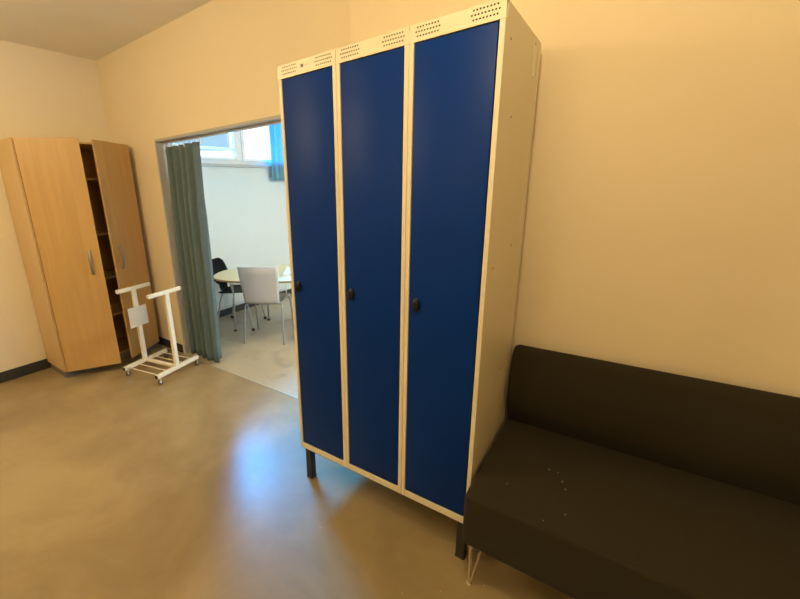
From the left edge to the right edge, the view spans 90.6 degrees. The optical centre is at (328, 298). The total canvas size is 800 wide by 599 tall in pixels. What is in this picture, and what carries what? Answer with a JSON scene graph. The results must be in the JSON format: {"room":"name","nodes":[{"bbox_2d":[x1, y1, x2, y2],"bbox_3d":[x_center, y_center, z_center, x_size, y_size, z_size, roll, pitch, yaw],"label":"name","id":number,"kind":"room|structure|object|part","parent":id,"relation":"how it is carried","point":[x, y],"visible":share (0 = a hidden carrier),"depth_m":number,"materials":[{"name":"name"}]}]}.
{"room":"changing room","nodes":[
{"label":"changing room","id":0,"kind":"room"},
{"bbox_2d":[0,40,109,371],"bbox_3d":[-3.478,-0.417,2.457,0.100,2.785,4.550,10,19,36],"label":"wall","id":1,"kind":"structure","parent":0,"point":[44,93],"depth_m":3.42,"materials":[{"name":"beige paint"}]},
{"bbox_2d":[0,359,50,382],"bbox_3d":[-3.408,0.894,2.757,0.013,0.095,4.280,10,19,36],"label":"baseboard","id":2,"kind":"structure","parent":1,"relation":"attached to","point":[14,373],"depth_m":3.54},
{"bbox_2d":[0,0,211,60],"bbox_3d":[-0.931,-1.344,0.036,6.761,0.120,4.400,10,19,36],"label":"ceiling","id":3,"kind":"structure","parent":0,"point":[88,29],"depth_m":2.85,"materials":[{"name":"paint"}]},
{"bbox_2d":[202,166,290,310],"bbox_3d":[-1.044,-1.297,5.309,0.140,2.785,3.150,10,19,36],"label":"wall","id":4,"kind":"structure","parent":0,"point":[246,210],"depth_m":5.17,"materials":[{"name":"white paint"}]},
{"bbox_2d":[172,130,271,167],"bbox_3d":[-1.216,-2.081,4.844,0.145,0.845,2.260,10,19,36],"label":"window","id":5,"kind":"structure","parent":4,"relation":"in","point":[237,159],"depth_m":4.92,"materials":[{"name":"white glass"}]},
{"bbox_3d":[-1.532,-1.981,4.469,0.075,0.715,1.100,10,19,36],"label":"sash","id":6,"kind":"part","parent":5,"relation":"part of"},
{"bbox_3d":[-1.173,-1.684,4.932,0.075,0.030,2.260,10,19,36],"label":"sill","id":7,"kind":"part","parent":5,"relation":"part of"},
{"bbox_3d":[-1.242,-2.100,4.859,0.070,0.815,2.200,10,19,36],"label":"frame","id":8,"kind":"part","parent":5,"relation":"part of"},
{"bbox_3d":[-0.870,-2.235,5.297,0.075,0.715,0.920,10,19,36],"label":"sash","id":9,"kind":"part","parent":5,"relation":"part of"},
{"bbox_2d":[214,263,286,308],"bbox_3d":[-1.189,-0.087,5.204,0.079,0.520,1.749,10,19,36],"label":"radiator","id":10,"kind":"object","parent":4,"relation":"attached to","point":[227,298],"visible":0.15,"depth_m":5.02,"materials":[{"name":"metal"}]},
{"bbox_2d":[217,289,291,317],"bbox_3d":[-0.936,0.013,5.625,0.014,0.085,3.150,10,19,36],"label":"baseboard","id":11,"kind":"structure","parent":4,"relation":"attached to","point":[240,307],"depth_m":5.25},
{"bbox_3d":[-1.154,-2.426,4.722,0.074,0.018,2.550,10,19,36],"label":"curtain rod","id":12,"kind":"object","parent":4,"relation":"attached to","visible":0},
{"bbox_2d":[269,124,284,180],"bbox_3d":[-0.655,-2.132,5.414,0.053,0.930,0.498,10,19,36],"label":"window curtain","id":13,"kind":"object","parent":12,"relation":"hanging from","point":[275,131],"visible":0.47,"depth_m":5.35,"materials":[{"name":"blue fabric"}]},
{"bbox_2d":[0,294,573,598],"bbox_3d":[0.202,1.057,2.105,6.761,0.120,7.800,10,19,36],"label":"floor","id":14,"kind":"structure","parent":0,"point":[195,484],"depth_m":2.02,"materials":[{"name":"beige concrete"}]},
{"bbox_2d":[0,137,158,377],"bbox_3d":[-2.155,-0.365,3.567,0.654,2.000,0.890,10,19,36],"label":"wardrobe","id":15,"kind":"object","parent":14,"relation":"on","point":[73,205],"visible":0.98,"depth_m":3.33,"materials":[{"name":"brown wood"}]},
{"bbox_3d":[-2.518,-0.314,3.300,0.409,1.930,0.018,10,19,36],"label":"panel","id":16,"kind":"part","parent":15,"relation":"part of","materials":[{"name":"brown wood"}]},
{"bbox_3d":[-2.286,-1.336,3.375,0.409,0.018,0.854,10,19,36],"label":"panel","id":17,"kind":"part","parent":15,"relation":"part of","materials":[{"name":"brown wood"}]},
{"bbox_2d":[22,178,98,181],"bbox_3d":[-2.290,-1.058,3.463,0.354,0.018,0.854,10,19,36],"label":"shelf","id":18,"kind":"object","parent":15,"relation":"attached to","point":[87,179],"depth_m":3.47,"materials":[{"name":"brown wood"}]},
{"bbox_3d":[-2.138,-0.312,3.247,0.425,1.924,0.018,-8,17,-20],"label":"door","id":19,"kind":"part","parent":15,"relation":"part of","materials":[{"name":"brown wood"}]},
{"bbox_3d":[-2.412,-0.443,3.749,0.006,1.894,0.854,10,19,36],"label":"panel","id":20,"kind":"part","parent":15,"relation":"part of","materials":[{"name":"brown wood"}]},
{"bbox_2d":[35,230,107,241],"bbox_3d":[-2.273,-0.591,3.593,0.354,0.018,0.854,10,19,36],"label":"shelf","id":21,"kind":"object","parent":15,"relation":"attached to","point":[99,232],"depth_m":3.65,"materials":[{"name":"brown wood"}]},
{"bbox_2d":[46,270,115,288],"bbox_3d":[-2.259,-0.201,3.701,0.354,0.018,0.854,10,19,36],"label":"shelf","id":22,"kind":"object","parent":15,"relation":"attached to","point":[109,274],"depth_m":3.78,"materials":[{"name":"brown wood"}]},
{"bbox_2d":[55,303,122,326],"bbox_3d":[-2.247,0.143,3.797,0.354,0.018,0.854,10,19,36],"label":"shelf","id":23,"kind":"object","parent":15,"relation":"attached to","point":[116,308],"depth_m":3.89,"materials":[{"name":"brown wood"}]},
{"bbox_3d":[-2.003,-0.305,3.275,0.023,0.215,0.049,-8,17,-20],"label":"handle","id":24,"kind":"part","parent":15,"relation":"part of","materials":[{"name":"silver metal"}]},
{"bbox_3d":[-2.219,0.505,3.885,0.405,0.018,0.854,10,19,36],"label":"panel","id":25,"kind":"part","parent":15,"relation":"part of","materials":[{"name":"brown wood"}]},
{"bbox_3d":[-1.853,-0.371,3.495,0.049,0.215,0.023,1,16,11],"label":"handle","id":26,"kind":"part","parent":15,"relation":"part of","materials":[{"name":"silver metal"}]},
{"bbox_3d":[-1.855,-0.426,3.622,0.018,1.924,0.425,1,16,11],"label":"door","id":27,"kind":"part","parent":15,"relation":"part of","materials":[{"name":"brown wood"}]},
{"bbox_2d":[115,282,198,384],"bbox_3d":[-1.522,0.279,3.446,0.442,0.780,0.472,6,17,26],"label":"trolley","id":28,"kind":"object","parent":14,"relation":"on","point":[138,315],"visible":1,"depth_m":3.44,"materials":[{"name":"white metal"}]},
{"bbox_3d":[-1.702,0.152,3.479,0.006,0.180,0.186,6,17,26],"label":"plate","id":29,"kind":"part","parent":28,"relation":"part of","materials":[{"name":"white metal"}]},
{"bbox_3d":[-1.713,0.233,3.516,0.030,0.656,0.038,6,17,26],"label":"post","id":30,"kind":"part","parent":28,"relation":"part of","materials":[{"name":"white metal"}]},
{"bbox_3d":[-1.695,0.557,3.618,0.032,0.032,0.460,6,17,26],"label":"rail","id":31,"kind":"part","parent":28,"relation":"part of","materials":[{"name":"white metal"}]},
{"bbox_3d":[-1.348,0.271,3.333,0.030,0.656,0.038,6,17,26],"label":"post","id":32,"kind":"part","parent":28,"relation":"part of","materials":[{"name":"white metal"}]},
{"bbox_3d":[-1.330,0.595,3.436,0.032,0.032,0.460,6,17,26],"label":"rail","id":33,"kind":"part","parent":28,"relation":"part of","materials":[{"name":"white metal"}]},
{"bbox_2d":[212,258,266,330],"bbox_3d":[-1.109,-0.077,4.641,0.564,0.797,0.476,1,16,10],"label":"dining chair","id":34,"kind":"object","parent":14,"relation":"on","point":[218,264],"visible":0.48,"depth_m":4.64,"materials":[{"name":"black plastic"}]},
{"bbox_3d":[-1.316,-0.287,4.617,0.161,0.364,0.434,1,16,10],"label":"backrest","id":35,"kind":"part","parent":34,"relation":"part of","materials":[{"name":"black plastic"}]},
{"bbox_3d":[-1.254,0.149,4.526,0.132,0.425,0.061,-12,18,-31],"label":"leg","id":36,"kind":"part","parent":34,"relation":"part of","materials":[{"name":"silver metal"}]},
{"bbox_3d":[-1.038,-0.113,4.619,0.405,0.050,0.411,1,16,10],"label":"seat","id":37,"kind":"part","parent":34,"relation":"part of","materials":[{"name":"black plastic"}]},
{"bbox_3d":[-0.923,0.151,4.474,0.055,0.425,0.118,-11,18,-28],"label":"leg","id":38,"kind":"part","parent":34,"relation":"part of","materials":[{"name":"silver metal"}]},
{"bbox_2d":[183,354,297,398],"bbox_3d":[-0.667,0.690,3.307,1.983,0.004,0.008,10,19,36],"label":"threshold","id":39,"kind":"object","parent":14,"relation":"on","point":[183,354],"visible":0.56,"depth_m":3.34,"materials":[{"name":"grey metal"}]},
{"bbox_2d":[214,265,290,330],"bbox_3d":[-0.525,0.026,4.434,1.480,0.670,0.880,-1,16,4],"label":"meeting table","id":40,"kind":"object","parent":14,"relation":"on","point":[230,276],"visible":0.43,"depth_m":4.34,"materials":[{"name":"brown wood"}]},
{"bbox_3d":[-1.095,0.051,4.431,0.059,0.635,0.208,-1,16,4],"label":"leg","id":41,"kind":"part","parent":40,"relation":"part of","materials":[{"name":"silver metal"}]},
{"bbox_2d":[282,267,290,275],"bbox_3d":[-0.363,-0.302,4.273,0.247,0.036,0.330,-1,16,3],"label":"paper stack","id":42,"kind":"object","parent":40,"relation":"on","point":[286,272],"visible":0.36,"depth_m":4.14,"materials":[{"name":"white paper"}]},
{"bbox_2d":[237,267,293,344],"bbox_3d":[-0.662,0.020,4.182,0.456,0.826,0.490,1,16,9],"label":"dining chair","id":43,"kind":"object","parent":14,"relation":"on","point":[259,285],"visible":0.98,"depth_m":3.94,"materials":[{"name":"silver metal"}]},
{"bbox_3d":[-0.871,0.248,4.122,0.132,0.425,0.061,-14,19,-36],"label":"leg","id":44,"kind":"part","parent":43,"relation":"part of","materials":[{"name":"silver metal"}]},
{"bbox_3d":[-0.813,0.157,4.440,0.055,0.425,0.118,-15,20,-39],"label":"leg","id":45,"kind":"part","parent":43,"relation":"part of","materials":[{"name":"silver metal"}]},
{"bbox_3d":[-0.700,-0.136,3.938,0.421,0.394,0.098,1,16,9],"label":"backrest","id":46,"kind":"part","parent":43,"relation":"part of","materials":[{"name":"grey plastic"}]},
{"bbox_3d":[-0.656,-0.010,4.217,0.410,0.038,0.405,1,16,9],"label":"seat","id":47,"kind":"part","parent":43,"relation":"part of","materials":[{"name":"grey plastic"}]},
{"bbox_3d":[-0.488,0.251,4.059,0.061,0.425,0.132,-12,18,-32],"label":"leg","id":48,"kind":"part","parent":43,"relation":"part of","materials":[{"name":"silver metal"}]},
{"bbox_3d":[-0.438,0.161,4.378,0.118,0.425,0.055,-11,18,-28],"label":"leg","id":49,"kind":"part","parent":43,"relation":"part of","materials":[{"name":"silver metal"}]},
{"bbox_2d":[277,0,540,559],"bbox_3d":[0.319,0.020,1.801,0.901,2.033,0.507,10,19,36],"label":"locker","id":50,"kind":"object","parent":14,"relation":"on","point":[407,151],"visible":0.97,"depth_m":1.50,"materials":[{"name":"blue metal"}]},
{"bbox_3d":[-0.150,-0.056,1.834,0.030,0.055,0.024,10,19,36],"label":"door knob","id":51,"kind":"part","parent":50,"relation":"part of","materials":[{"name":"black plastic"}]},
{"bbox_3d":[-0.089,-0.924,1.546,0.299,0.050,0.020,10,19,36],"label":"vent rail","id":52,"kind":"part","parent":50,"relation":"part of","materials":[{"name":"beige metal"}]},
{"bbox_3d":[-0.099,0.891,2.144,0.041,0.200,0.041,10,19,36],"label":"leg","id":53,"kind":"part","parent":50,"relation":"part of","materials":[{"name":"metal"}]},
{"bbox_3d":[-0.057,-0.042,1.791,0.299,1.783,0.020,10,19,36],"label":"frame","id":54,"kind":"part","parent":50,"relation":"part of","materials":[{"name":"beige metal"}]},
{"bbox_3d":[-0.059,-0.057,1.787,0.260,1.745,0.016,10,19,36],"label":"door","id":55,"kind":"part","parent":50,"relation":"part of","materials":[{"name":"blue paint"}]},
{"bbox_3d":[0.088,-0.015,1.656,0.030,0.055,0.024,10,19,36],"label":"door knob","id":56,"kind":"part","parent":50,"relation":"part of","materials":[{"name":"black plastic"}]},
{"bbox_3d":[0.149,-0.884,1.368,0.299,0.050,0.020,10,19,36],"label":"vent rail","id":57,"kind":"part","parent":50,"relation":"part of","materials":[{"name":"beige metal"}]},
{"bbox_3d":[0.181,-0.001,1.613,0.299,1.783,0.020,10,19,36],"label":"frame","id":58,"kind":"part","parent":50,"relation":"part of","materials":[{"name":"beige metal"}]},
{"bbox_3d":[0.179,-0.016,1.609,0.260,1.745,0.016,10,19,36],"label":"door","id":59,"kind":"part","parent":50,"relation":"part of","materials":[{"name":"blue paint"}]},
{"bbox_3d":[0.354,0.816,2.028,0.793,0.024,0.434,10,19,36],"label":"frame","id":60,"kind":"part","parent":50,"relation":"part of","materials":[{"name":"metal"}]},
{"bbox_3d":[0.326,0.025,1.478,0.030,0.055,0.024,10,19,36],"label":"door knob","id":61,"kind":"part","parent":50,"relation":"part of","materials":[{"name":"black plastic"}]},
{"bbox_3d":[0.417,0.025,1.431,0.260,1.745,0.016,10,19,36],"label":"door","id":62,"kind":"part","parent":50,"relation":"part of","materials":[{"name":"blue paint"}]},
{"bbox_3d":[0.419,0.040,1.435,0.299,1.783,0.020,10,19,36],"label":"frame","id":63,"kind":"part","parent":50,"relation":"part of","materials":[{"name":"beige metal"}]},
{"bbox_3d":[0.387,-0.843,1.190,0.299,0.050,0.020,10,19,36],"label":"vent rail","id":64,"kind":"part","parent":50,"relation":"part of","materials":[{"name":"beige metal"}]},
{"bbox_3d":[0.564,1.005,1.648,0.041,0.200,0.041,10,19,36],"label":"leg","id":65,"kind":"part","parent":50,"relation":"part of","materials":[{"name":"metal"}]},
{"bbox_2d":[463,345,799,598],"bbox_3d":[1.429,0.796,1.123,1.860,0.824,0.650,10,19,36],"label":"sofa","id":66,"kind":"object","parent":14,"relation":"on","point":[677,486],"visible":1,"depth_m":1.36,"materials":[{"name":"grey fabric"}]},
{"bbox_3d":[0.581,1.029,1.533,0.068,0.214,0.068,10,19,36],"label":"leg","id":67,"kind":"part","parent":66,"relation":"part of","materials":[{"name":"silver metal"}]},
{"bbox_3d":[1.582,0.532,1.267,1.860,0.404,0.123,10,19,36],"label":"backrest","id":68,"kind":"part","parent":66,"relation":"part of","materials":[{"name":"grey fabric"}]},
{"bbox_2d":[96,0,799,422],"bbox_3d":[0.471,-0.464,2.115,6.561,2.785,0.250,10,19,36],"label":"wall","id":69,"kind":"structure","parent":0,"point":[661,230],"depth_m":1.46,"materials":[{"name":"beige paint"}]},
{"bbox_2d":[157,337,182,352],"bbox_3d":[-1.787,0.451,4.160,0.776,0.085,0.013,10,19,36],"label":"baseboard","id":70,"kind":"structure","parent":69,"relation":"attached to","point":[165,342],"depth_m":4.08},
{"bbox_2d":[154,114,280,353],"bbox_3d":[-0.638,-0.299,3.119,2.019,2.008,0.158,10,19,36],"label":"lining","id":71,"kind":"object","parent":69,"relation":"attached to","point":[160,152],"visible":0.33,"depth_m":3.52,"materials":[{"name":"white wood"}]},
{"bbox_2d":[161,120,280,143],"bbox_3d":[-0.683,-1.236,2.844,1.979,0.015,0.022,10,19,36],"label":"rail","id":72,"kind":"object","parent":71,"relation":"attached to","point":[277,121],"visible":0.56,"depth_m":2.90,"materials":[{"name":"white metal"}]},
{"bbox_2d":[164,137,221,362],"bbox_3d":[-1.209,-0.381,3.526,0.539,1.962,0.137,10,19,36],"label":"curtain","id":73,"kind":"object","parent":72,"relation":"hanging from","point":[184,165],"visible":1,"depth_m":3.46,"materials":[{"name":"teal fabric"}]}
]}

